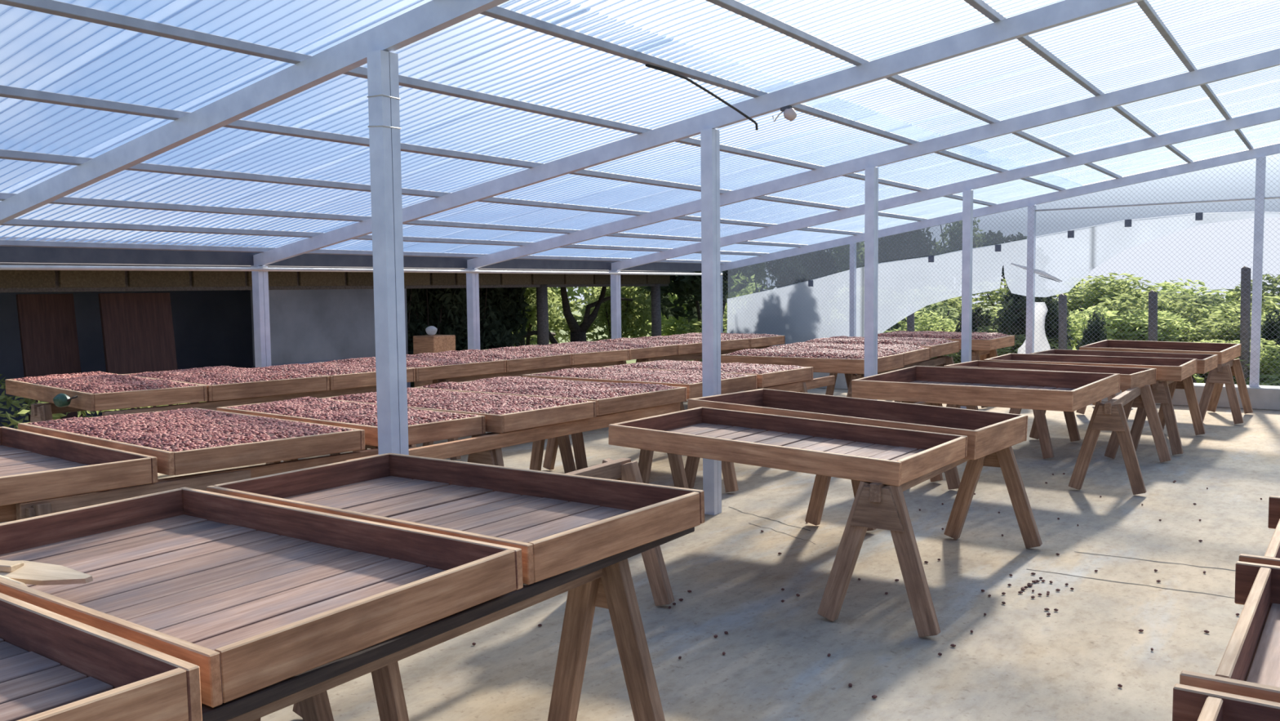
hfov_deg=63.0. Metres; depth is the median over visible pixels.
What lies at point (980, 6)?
purlin
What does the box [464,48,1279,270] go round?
rafter
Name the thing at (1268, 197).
pipe
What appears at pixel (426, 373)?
tray
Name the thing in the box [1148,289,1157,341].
fence post
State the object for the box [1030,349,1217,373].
tray
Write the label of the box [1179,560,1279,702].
tray
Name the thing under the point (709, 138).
steel post
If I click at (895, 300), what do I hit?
plastic sheet
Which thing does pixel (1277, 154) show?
chain-link fence
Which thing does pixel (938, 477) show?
trestle
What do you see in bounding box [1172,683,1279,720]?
tray
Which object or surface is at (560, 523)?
tray
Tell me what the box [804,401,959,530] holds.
trestle
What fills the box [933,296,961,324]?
bush
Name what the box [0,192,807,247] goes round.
purlin
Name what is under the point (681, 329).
bush
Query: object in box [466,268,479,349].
steel post
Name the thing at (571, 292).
bush
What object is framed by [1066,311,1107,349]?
bush
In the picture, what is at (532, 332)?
tree
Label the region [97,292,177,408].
leaning board
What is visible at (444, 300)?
bush
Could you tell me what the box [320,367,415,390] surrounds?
tray
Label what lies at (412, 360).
beans
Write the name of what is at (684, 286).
tree
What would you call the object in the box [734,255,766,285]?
tree
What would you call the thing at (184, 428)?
beans
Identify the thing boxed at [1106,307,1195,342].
bush
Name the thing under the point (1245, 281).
fence post
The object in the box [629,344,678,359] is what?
tray
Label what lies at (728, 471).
trestle
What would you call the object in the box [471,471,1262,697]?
beans
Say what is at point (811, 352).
beans
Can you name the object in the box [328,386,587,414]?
beans
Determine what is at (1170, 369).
tray
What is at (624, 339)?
beans
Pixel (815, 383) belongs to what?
plank
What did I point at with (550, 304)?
bush
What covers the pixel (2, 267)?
pipe
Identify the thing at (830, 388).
trestle
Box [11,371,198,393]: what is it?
beans
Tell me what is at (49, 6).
purlin
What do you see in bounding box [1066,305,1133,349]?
bush
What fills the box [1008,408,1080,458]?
trestle
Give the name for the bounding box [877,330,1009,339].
beans
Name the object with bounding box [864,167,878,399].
steel post
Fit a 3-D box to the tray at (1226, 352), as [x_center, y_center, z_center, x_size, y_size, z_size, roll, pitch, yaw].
[6.247,-0.109,12.563,1.532,0.198,1.104,3,5,40]
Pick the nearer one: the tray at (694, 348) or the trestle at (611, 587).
the trestle at (611, 587)
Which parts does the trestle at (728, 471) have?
leg, leg, leg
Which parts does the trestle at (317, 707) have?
leg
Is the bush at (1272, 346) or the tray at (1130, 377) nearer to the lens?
the tray at (1130, 377)
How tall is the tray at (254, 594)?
0.118 m
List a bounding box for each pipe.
[0,265,722,275]
[1035,196,1279,211]
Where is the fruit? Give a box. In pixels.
[53,393,77,407]
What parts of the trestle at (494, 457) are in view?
leg, leg, leg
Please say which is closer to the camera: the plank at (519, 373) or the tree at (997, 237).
the plank at (519, 373)
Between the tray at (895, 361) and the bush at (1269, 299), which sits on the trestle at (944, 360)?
the tray at (895, 361)
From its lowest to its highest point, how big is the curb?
0.270 m
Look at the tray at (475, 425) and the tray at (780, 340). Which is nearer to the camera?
the tray at (475, 425)
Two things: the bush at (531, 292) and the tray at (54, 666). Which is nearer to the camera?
the tray at (54, 666)
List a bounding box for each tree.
[508,297,555,337]
[548,286,633,343]
[644,263,759,328]
[726,280,783,333]
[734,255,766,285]
[764,260,787,284]
[770,244,826,276]
[774,248,842,287]
[808,235,864,271]
[878,221,935,262]
[924,213,992,256]
[977,229,1026,296]
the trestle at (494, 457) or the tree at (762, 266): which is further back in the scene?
the tree at (762, 266)
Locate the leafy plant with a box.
[0,373,200,428]
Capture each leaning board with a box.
[15,293,85,422]
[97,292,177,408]
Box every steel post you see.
[251,266,271,367]
[366,49,408,454]
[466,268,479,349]
[610,270,621,338]
[700,128,721,515]
[720,271,723,333]
[848,243,856,337]
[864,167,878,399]
[960,190,973,408]
[1025,204,1035,353]
[1248,155,1266,386]
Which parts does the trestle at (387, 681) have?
leg, leg, leg, leg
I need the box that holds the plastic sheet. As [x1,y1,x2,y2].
[727,212,1279,346]
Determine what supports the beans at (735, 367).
in the tray at (782, 377)
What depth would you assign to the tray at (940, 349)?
12.57 m
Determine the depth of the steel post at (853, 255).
16.08 m
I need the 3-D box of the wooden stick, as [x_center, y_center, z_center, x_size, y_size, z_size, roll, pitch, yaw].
[-1.923,0.581,2.932,0.771,0.046,0.041,2,5,35]
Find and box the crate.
[413,334,455,386]
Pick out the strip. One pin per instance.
(1039, 272)
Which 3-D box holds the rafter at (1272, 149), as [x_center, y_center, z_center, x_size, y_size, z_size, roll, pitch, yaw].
[5.810,-2.275,14.314,11.119,1.959,0.055,2,5,34]
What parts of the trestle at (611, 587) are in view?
leg, leg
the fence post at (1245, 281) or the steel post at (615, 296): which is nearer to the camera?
the fence post at (1245, 281)
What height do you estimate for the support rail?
0.034 m
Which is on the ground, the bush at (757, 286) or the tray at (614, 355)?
the bush at (757, 286)
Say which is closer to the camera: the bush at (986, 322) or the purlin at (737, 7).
the purlin at (737, 7)
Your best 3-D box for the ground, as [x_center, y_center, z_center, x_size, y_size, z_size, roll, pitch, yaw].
[8.533,-0.380,30.503,120.000,0.200,120.000,2,5,34]
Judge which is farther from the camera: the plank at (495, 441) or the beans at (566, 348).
the beans at (566, 348)
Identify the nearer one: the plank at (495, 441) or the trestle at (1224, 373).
the plank at (495, 441)
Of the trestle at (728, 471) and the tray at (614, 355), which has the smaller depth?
the trestle at (728, 471)
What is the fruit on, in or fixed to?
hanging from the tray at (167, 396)
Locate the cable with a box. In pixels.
[644,64,758,130]
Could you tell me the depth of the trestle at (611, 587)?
3.47 m
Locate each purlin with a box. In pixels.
[0,0,996,205]
[0,84,927,221]
[0,149,862,235]
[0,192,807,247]
[0,218,768,255]
[0,239,731,263]
[480,5,1066,191]
[705,0,1122,178]
[963,0,1193,163]
[1136,0,1253,149]
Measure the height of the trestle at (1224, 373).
0.663 m
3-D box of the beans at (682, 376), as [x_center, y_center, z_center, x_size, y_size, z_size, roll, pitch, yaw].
[-0.017,0.115,8.929,1.690,0.040,0.960,2,5,37]
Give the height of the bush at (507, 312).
2.688 m
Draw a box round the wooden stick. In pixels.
[0,574,26,586]
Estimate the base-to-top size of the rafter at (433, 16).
1.959 m
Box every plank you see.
[0,448,378,522]
[346,402,679,460]
[422,360,626,460]
[740,375,835,391]
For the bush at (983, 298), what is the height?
1.861 m
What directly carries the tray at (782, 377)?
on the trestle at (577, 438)
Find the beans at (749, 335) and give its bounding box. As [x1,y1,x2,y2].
[670,332,781,338]
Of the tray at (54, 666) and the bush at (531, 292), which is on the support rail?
the tray at (54, 666)
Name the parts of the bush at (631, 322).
stem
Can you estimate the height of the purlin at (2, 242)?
0.050 m
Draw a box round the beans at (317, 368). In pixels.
[253,362,407,375]
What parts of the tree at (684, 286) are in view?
stem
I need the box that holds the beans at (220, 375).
[124,365,323,385]
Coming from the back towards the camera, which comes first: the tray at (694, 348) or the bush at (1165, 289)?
the bush at (1165, 289)
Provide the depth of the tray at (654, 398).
7.33 m
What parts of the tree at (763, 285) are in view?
stem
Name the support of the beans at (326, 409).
in the tray at (475, 425)
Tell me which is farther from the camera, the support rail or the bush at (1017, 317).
the bush at (1017, 317)
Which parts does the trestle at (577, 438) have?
leg, leg, leg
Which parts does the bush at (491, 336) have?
stem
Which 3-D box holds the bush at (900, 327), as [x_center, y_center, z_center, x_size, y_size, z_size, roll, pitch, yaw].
[4.478,-0.182,19.443,2.465,1.055,2.070,2,5,34]
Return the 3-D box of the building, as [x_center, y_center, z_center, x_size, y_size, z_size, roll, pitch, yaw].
[-5.859,-0.348,13.386,4.592,2.441,17.800,2,5,34]
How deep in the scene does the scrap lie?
14.83 m
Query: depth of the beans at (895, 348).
12.03 m
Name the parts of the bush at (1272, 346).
stem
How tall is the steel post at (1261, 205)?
2.864 m
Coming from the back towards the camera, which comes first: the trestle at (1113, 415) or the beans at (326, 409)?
the trestle at (1113, 415)
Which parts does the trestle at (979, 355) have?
leg, leg, leg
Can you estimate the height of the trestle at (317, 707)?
0.722 m
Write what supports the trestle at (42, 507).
on the floor
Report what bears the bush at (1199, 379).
on the ground
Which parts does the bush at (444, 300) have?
stem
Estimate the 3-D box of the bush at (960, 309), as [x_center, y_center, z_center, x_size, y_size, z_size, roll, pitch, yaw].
[7.996,-1.137,29.363,3.102,1.507,3.254,2,5,34]
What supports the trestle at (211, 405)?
on the floor
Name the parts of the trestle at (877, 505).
leg, leg, leg, leg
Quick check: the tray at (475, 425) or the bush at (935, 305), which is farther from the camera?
the bush at (935, 305)
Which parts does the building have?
wall plate, support post, support post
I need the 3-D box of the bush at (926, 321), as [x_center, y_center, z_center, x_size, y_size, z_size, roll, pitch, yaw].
[5.267,-0.272,18.807,1.721,1.340,2.399,-2,4,-21]
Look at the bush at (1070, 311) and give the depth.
22.30 m
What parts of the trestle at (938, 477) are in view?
leg, leg, leg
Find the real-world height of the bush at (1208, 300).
1.589 m
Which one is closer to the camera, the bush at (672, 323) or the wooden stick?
the wooden stick
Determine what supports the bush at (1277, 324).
on the ground
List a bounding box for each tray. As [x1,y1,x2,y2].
[0,426,157,506]
[0,486,523,707]
[0,592,202,720]
[4,373,207,411]
[17,407,364,475]
[118,373,329,401]
[206,453,704,584]
[216,401,485,446]
[319,391,596,433]
[320,359,506,381]
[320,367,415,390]
[413,377,687,415]
[481,349,629,364]
[498,353,571,372]
[522,372,756,399]
[601,360,813,387]
[608,406,967,486]
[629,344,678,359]
[678,342,702,354]
[687,388,1027,459]
[720,338,750,350]
[720,352,904,373]
[746,335,785,347]
[851,365,1119,411]
[877,335,1014,350]
[902,347,929,364]
[920,341,959,357]
[943,360,1156,390]
[983,353,1197,381]
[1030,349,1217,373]
[1079,339,1241,364]
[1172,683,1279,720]
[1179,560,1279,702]
[1239,495,1279,565]
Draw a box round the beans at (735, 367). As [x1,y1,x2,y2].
[608,360,804,373]
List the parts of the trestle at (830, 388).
leg, leg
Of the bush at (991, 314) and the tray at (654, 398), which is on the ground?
the bush at (991, 314)
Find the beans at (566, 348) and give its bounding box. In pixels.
[488,344,623,353]
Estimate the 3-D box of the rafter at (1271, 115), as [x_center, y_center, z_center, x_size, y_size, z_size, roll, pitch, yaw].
[4.151,-2.085,11.866,11.119,1.959,0.055,2,5,34]
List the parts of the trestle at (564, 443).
leg, leg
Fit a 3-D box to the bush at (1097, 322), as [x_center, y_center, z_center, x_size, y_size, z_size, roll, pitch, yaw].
[6.886,-0.112,16.115,0.584,1.330,0.532,3,5,41]
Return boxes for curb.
[813,372,1279,410]
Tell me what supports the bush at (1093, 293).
on the ground
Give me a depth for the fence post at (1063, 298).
15.69 m
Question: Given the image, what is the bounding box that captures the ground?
[533,303,1279,377]
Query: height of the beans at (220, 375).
0.043 m
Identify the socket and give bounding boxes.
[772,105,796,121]
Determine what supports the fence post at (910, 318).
on the ground
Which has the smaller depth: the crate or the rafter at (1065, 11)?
the rafter at (1065, 11)
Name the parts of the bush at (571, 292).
stem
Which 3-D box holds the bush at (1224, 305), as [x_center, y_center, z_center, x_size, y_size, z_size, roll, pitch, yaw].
[10.183,-0.261,17.523,2.878,1.370,1.994,2,5,34]
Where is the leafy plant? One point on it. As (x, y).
(3, 397)
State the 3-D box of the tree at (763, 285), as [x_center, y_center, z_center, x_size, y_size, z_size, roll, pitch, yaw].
[2.472,-0.492,18.530,1.659,1.858,1.776,2,5,34]
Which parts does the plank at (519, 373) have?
leg, leg, leg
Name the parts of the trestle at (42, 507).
leg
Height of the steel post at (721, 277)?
1.574 m
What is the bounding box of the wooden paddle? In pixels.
[0,560,93,585]
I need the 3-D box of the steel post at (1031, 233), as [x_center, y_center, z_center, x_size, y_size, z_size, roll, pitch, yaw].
[5.474,-0.958,14.643,0.090,2.409,0.105,2,5,34]
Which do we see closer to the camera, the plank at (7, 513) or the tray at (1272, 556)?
the tray at (1272, 556)
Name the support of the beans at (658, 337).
in the tray at (743, 343)
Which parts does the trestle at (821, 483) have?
leg, leg, leg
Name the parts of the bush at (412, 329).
stem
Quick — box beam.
[0,246,701,271]
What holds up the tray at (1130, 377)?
on the trestle at (1113, 415)
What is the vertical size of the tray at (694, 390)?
0.120 m
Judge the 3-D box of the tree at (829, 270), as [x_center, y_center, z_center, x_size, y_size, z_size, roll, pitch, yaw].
[2.885,-0.821,17.952,1.109,2.593,0.968,2,5,34]
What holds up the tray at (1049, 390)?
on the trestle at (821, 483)
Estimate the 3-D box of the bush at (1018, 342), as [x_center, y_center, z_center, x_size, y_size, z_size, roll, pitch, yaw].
[6.221,0.012,16.755,1.399,0.997,2.052,2,5,34]
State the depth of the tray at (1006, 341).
13.37 m
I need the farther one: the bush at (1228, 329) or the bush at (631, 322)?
the bush at (631, 322)
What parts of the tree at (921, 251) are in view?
stem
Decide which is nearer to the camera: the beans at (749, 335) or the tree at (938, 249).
the beans at (749, 335)
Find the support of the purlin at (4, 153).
attached to the corrugated roof
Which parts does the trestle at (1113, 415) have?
leg, leg, leg, leg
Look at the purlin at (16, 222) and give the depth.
9.05 m
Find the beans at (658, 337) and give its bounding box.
[636,335,746,340]
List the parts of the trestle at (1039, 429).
leg, leg, leg, leg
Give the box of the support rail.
[201,526,694,720]
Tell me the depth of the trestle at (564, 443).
8.76 m
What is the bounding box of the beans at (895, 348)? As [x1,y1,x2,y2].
[768,342,925,352]
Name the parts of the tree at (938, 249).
stem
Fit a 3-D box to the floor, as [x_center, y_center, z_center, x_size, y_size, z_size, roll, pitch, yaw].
[1.231,1.119,7.605,15.000,0.121,16.600,2,5,34]
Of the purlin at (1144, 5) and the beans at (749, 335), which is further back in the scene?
the beans at (749, 335)
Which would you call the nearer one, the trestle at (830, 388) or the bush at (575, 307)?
the trestle at (830, 388)
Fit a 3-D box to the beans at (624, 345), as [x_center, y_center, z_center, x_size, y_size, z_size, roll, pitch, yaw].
[-0.425,-0.192,12.735,1.420,0.041,0.931,2,5,36]
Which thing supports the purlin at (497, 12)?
on the rafter at (433, 16)
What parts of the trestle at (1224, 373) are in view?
leg, leg, leg, leg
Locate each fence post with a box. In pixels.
[906,312,914,331]
[1058,293,1066,349]
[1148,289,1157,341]
[1239,265,1250,381]
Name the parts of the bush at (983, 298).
stem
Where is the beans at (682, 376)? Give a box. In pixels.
[532,367,751,383]
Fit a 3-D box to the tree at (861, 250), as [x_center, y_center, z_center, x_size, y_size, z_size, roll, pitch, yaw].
[9.552,-4.209,49.751,3.417,4.826,3.380,2,5,34]
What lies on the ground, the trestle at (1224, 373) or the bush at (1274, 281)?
the bush at (1274, 281)
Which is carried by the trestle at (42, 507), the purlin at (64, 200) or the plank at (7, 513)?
the plank at (7, 513)
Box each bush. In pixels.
[406,288,428,387]
[406,288,466,351]
[435,288,519,351]
[466,287,531,345]
[511,286,590,346]
[511,287,580,346]
[524,288,562,344]
[560,286,669,342]
[582,286,661,339]
[644,270,755,336]
[675,305,727,334]
[685,318,727,361]
[724,282,766,318]
[884,322,944,333]
[885,301,959,333]
[894,308,959,332]
[929,349,960,364]
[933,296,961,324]
[951,300,976,323]
[954,278,1079,323]
[954,306,998,332]
[955,311,1002,324]
[971,324,998,333]
[987,304,1004,324]
[992,286,1075,349]
[996,330,1058,355]
[1056,272,1159,312]
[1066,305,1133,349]
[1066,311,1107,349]
[1069,299,1142,345]
[1075,310,1107,350]
[1093,291,1213,342]
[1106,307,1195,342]
[1137,290,1240,323]
[1143,277,1270,306]
[1181,315,1277,382]
[1186,291,1279,331]
[1191,337,1279,384]
[1193,373,1204,382]
[1194,301,1276,381]
[1219,273,1279,314]
[1233,354,1279,386]
[1260,309,1279,372]
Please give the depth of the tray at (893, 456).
5.58 m
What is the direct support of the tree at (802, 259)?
on the ground
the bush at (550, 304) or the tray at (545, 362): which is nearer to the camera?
the tray at (545, 362)
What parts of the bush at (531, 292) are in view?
stem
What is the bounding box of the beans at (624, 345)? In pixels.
[546,341,674,349]
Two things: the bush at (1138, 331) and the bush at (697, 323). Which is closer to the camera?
the bush at (1138, 331)
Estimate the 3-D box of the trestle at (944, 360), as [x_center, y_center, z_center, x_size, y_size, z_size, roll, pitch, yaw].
[3.012,0.390,11.789,0.484,0.697,3.001,2,5,33]
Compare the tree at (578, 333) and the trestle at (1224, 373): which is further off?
the tree at (578, 333)
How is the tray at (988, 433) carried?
on the trestle at (821, 483)
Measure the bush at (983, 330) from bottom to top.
1.096 m
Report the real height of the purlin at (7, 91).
0.050 m
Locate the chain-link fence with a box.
[720,154,1279,386]
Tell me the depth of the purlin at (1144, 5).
7.49 m
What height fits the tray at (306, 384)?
0.125 m
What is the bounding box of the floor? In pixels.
[0,387,1279,720]
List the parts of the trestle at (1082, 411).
leg, leg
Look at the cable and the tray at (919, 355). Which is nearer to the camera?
the cable
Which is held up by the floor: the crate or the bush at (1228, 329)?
the crate
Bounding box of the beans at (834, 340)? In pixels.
[804,335,954,346]
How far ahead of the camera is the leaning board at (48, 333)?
11.00 m
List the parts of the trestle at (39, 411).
leg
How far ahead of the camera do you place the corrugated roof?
8.05 m
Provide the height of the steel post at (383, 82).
2.679 m
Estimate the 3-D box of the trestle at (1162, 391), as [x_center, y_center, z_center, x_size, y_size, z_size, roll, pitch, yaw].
[5.213,0.476,10.315,0.484,0.682,1.580,2,5,35]
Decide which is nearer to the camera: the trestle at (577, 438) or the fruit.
the fruit
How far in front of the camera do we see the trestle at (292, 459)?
6.92 m
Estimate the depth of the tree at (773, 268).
53.81 m
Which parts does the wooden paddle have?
handle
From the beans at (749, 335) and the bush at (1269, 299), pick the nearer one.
the beans at (749, 335)
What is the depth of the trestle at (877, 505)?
4.91 m
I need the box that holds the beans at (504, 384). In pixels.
[420,376,679,399]
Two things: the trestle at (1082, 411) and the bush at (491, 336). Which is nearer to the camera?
the trestle at (1082, 411)
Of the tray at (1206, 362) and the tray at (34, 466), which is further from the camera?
the tray at (1206, 362)
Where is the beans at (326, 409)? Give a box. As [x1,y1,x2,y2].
[226,396,477,426]
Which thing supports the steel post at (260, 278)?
on the floor
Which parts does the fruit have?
stem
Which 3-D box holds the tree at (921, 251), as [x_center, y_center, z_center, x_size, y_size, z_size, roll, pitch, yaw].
[11.539,-4.462,46.350,3.063,5.754,3.286,2,5,34]
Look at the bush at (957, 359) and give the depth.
16.45 m
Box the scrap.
[1017,302,1050,353]
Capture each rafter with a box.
[0,0,509,224]
[250,0,1142,266]
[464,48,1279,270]
[608,106,1279,271]
[720,142,1279,271]
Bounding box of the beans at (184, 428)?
[27,407,353,451]
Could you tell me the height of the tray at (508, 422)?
0.108 m
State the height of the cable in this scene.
0.236 m
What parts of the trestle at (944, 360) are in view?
leg, leg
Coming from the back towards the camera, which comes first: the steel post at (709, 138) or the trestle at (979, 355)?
the trestle at (979, 355)
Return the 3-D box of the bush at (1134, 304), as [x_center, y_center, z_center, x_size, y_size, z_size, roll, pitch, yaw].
[9.332,-0.413,18.164,2.940,1.592,1.650,-1,4,-10]
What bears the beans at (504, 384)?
in the tray at (654, 398)
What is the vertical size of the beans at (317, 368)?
0.042 m
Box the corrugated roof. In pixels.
[0,0,1279,262]
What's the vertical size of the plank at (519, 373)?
0.756 m
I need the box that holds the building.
[0,235,694,429]
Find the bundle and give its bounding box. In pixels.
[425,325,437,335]
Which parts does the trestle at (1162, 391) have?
leg, leg, leg, leg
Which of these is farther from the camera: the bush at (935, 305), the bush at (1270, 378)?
the bush at (935, 305)
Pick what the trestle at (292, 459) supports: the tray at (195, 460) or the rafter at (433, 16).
the tray at (195, 460)
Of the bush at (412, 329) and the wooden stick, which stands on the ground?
the bush at (412, 329)
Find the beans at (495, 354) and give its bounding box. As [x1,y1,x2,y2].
[416,349,565,359]
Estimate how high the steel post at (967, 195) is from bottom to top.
2.679 m
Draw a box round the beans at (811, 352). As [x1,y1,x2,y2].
[724,346,900,359]
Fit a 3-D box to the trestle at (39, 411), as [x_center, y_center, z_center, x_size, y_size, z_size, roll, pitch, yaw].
[-3.827,0.628,9.028,0.485,0.756,2.652,2,5,36]
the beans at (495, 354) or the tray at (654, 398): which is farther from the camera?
the beans at (495, 354)
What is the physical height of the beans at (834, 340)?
0.066 m
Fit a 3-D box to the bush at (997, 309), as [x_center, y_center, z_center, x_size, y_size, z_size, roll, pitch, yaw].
[7.167,-0.449,20.176,1.717,1.429,2.939,2,5,34]
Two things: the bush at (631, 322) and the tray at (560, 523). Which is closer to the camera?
the tray at (560, 523)
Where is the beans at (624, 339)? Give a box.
[596,337,702,344]
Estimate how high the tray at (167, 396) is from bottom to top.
0.125 m
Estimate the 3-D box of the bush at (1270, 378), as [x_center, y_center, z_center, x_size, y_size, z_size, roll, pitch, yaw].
[9.398,0.271,14.656,1.939,0.703,2.458,2,5,34]
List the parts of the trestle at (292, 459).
leg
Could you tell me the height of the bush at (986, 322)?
1.358 m
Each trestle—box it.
[15,444,413,519]
[30,402,340,455]
[102,385,416,448]
[201,558,665,720]
[253,690,333,720]
[266,458,297,464]
[292,457,674,720]
[352,435,576,473]
[466,432,688,488]
[542,401,684,470]
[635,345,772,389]
[684,382,807,492]
[728,373,852,395]
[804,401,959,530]
[817,445,1042,637]
[846,355,960,408]
[902,400,977,481]
[971,348,997,408]
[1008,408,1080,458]
[1068,384,1171,494]
[1075,390,1125,413]
[1130,375,1205,454]
[1199,358,1253,424]
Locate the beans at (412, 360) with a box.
[322,354,499,367]
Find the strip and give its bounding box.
[1010,262,1062,282]

